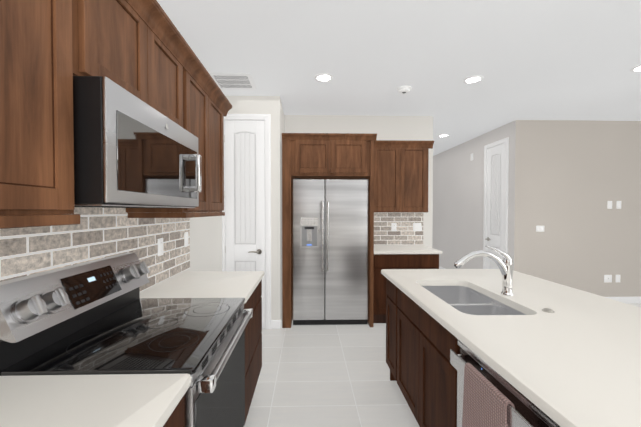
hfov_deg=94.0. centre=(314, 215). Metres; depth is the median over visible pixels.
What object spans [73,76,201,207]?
microwave
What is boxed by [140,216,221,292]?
wall
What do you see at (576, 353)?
island countertop
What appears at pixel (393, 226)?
electrical outlet
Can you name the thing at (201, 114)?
upper cabinet
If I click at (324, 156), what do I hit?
tall cabinet
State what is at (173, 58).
upper cabinet
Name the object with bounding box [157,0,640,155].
ceiling
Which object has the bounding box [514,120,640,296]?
wall
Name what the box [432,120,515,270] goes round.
wall
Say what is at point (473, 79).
recessed light
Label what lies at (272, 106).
wall
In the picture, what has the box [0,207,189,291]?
backsplash
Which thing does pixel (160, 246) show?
electrical outlet
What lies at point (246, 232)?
door
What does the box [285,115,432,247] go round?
wall
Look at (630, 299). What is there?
baseboard
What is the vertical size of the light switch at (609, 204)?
0.116 m
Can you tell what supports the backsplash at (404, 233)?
attached to the wall at (410, 128)
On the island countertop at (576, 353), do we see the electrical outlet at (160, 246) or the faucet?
the faucet
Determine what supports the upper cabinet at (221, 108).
attached to the wall at (205, 243)
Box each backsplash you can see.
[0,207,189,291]
[374,212,422,244]
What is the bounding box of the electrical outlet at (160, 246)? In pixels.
[158,238,162,255]
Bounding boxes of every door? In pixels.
[222,114,270,328]
[483,137,508,268]
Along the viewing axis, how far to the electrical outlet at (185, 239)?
2.43 m
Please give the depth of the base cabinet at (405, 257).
3.62 m
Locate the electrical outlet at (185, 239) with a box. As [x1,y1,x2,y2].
[184,232,187,246]
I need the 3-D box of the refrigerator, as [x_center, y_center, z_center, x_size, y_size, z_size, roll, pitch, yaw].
[0.188,0.438,3.877,0.922,1.793,0.686,0,1,-1]
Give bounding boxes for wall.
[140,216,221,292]
[224,96,284,322]
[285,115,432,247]
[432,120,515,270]
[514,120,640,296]
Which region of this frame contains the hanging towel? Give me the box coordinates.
[462,363,514,426]
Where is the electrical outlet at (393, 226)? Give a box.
[391,223,396,230]
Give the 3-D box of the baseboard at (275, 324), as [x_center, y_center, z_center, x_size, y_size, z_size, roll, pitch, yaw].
[-0.464,1.290,3.552,0.112,0.100,0.013,0,1,-1]
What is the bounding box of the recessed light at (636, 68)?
[630,65,640,71]
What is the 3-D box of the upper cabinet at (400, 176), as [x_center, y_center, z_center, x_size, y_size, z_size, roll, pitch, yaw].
[1.126,-0.513,4.066,0.851,0.932,0.373,0,1,-1]
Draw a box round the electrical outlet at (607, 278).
[604,275,611,281]
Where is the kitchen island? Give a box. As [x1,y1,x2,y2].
[381,273,564,426]
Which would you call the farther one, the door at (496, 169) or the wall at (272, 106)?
the door at (496, 169)
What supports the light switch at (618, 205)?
attached to the wall at (572, 177)
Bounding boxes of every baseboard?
[271,320,279,328]
[606,297,640,302]
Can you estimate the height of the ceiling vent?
0.010 m
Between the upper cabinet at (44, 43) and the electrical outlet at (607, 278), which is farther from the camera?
the electrical outlet at (607, 278)
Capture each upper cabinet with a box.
[0,0,87,223]
[88,0,159,111]
[126,56,215,215]
[160,20,187,130]
[212,88,227,215]
[374,140,433,211]
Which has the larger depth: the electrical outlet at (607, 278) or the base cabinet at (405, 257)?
the electrical outlet at (607, 278)
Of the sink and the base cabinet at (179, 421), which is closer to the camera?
the base cabinet at (179, 421)
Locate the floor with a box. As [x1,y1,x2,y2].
[245,303,640,426]
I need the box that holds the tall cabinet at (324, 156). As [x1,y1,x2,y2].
[282,133,376,327]
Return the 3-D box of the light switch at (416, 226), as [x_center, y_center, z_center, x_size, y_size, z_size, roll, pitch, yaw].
[1.467,0.163,4.261,0.116,0.116,0.008,0,1,-1]
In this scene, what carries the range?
on the floor
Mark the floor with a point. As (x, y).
(324, 375)
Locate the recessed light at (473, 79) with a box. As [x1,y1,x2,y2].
[463,75,483,83]
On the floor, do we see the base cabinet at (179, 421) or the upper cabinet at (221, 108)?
the base cabinet at (179, 421)
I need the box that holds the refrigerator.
[292,178,368,324]
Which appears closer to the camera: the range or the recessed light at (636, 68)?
the range
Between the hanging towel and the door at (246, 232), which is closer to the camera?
the hanging towel
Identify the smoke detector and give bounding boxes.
[397,86,411,93]
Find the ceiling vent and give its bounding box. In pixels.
[209,73,255,89]
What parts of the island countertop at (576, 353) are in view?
air switch button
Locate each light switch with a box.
[413,223,420,230]
[536,226,543,231]
[607,201,611,208]
[616,201,620,208]
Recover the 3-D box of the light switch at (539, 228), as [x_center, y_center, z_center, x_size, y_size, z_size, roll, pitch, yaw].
[3.382,0.192,4.475,0.125,0.090,0.008,0,1,-1]
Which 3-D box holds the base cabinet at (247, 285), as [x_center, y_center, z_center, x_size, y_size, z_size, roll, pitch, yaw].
[-0.721,0.908,2.044,0.656,0.914,0.755,0,1,-1]
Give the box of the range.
[0,253,252,426]
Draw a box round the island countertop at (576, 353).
[381,269,640,426]
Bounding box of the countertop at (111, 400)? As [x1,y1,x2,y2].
[0,374,190,426]
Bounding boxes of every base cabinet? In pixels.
[140,271,264,424]
[168,398,184,426]
[373,245,442,322]
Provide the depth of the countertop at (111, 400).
0.77 m
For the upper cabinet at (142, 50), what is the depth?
1.13 m
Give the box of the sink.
[425,281,524,312]
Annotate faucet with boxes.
[454,245,513,295]
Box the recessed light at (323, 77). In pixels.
[314,73,332,81]
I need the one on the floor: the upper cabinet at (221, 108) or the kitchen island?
the kitchen island
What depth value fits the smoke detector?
3.26 m
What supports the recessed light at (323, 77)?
in the ceiling

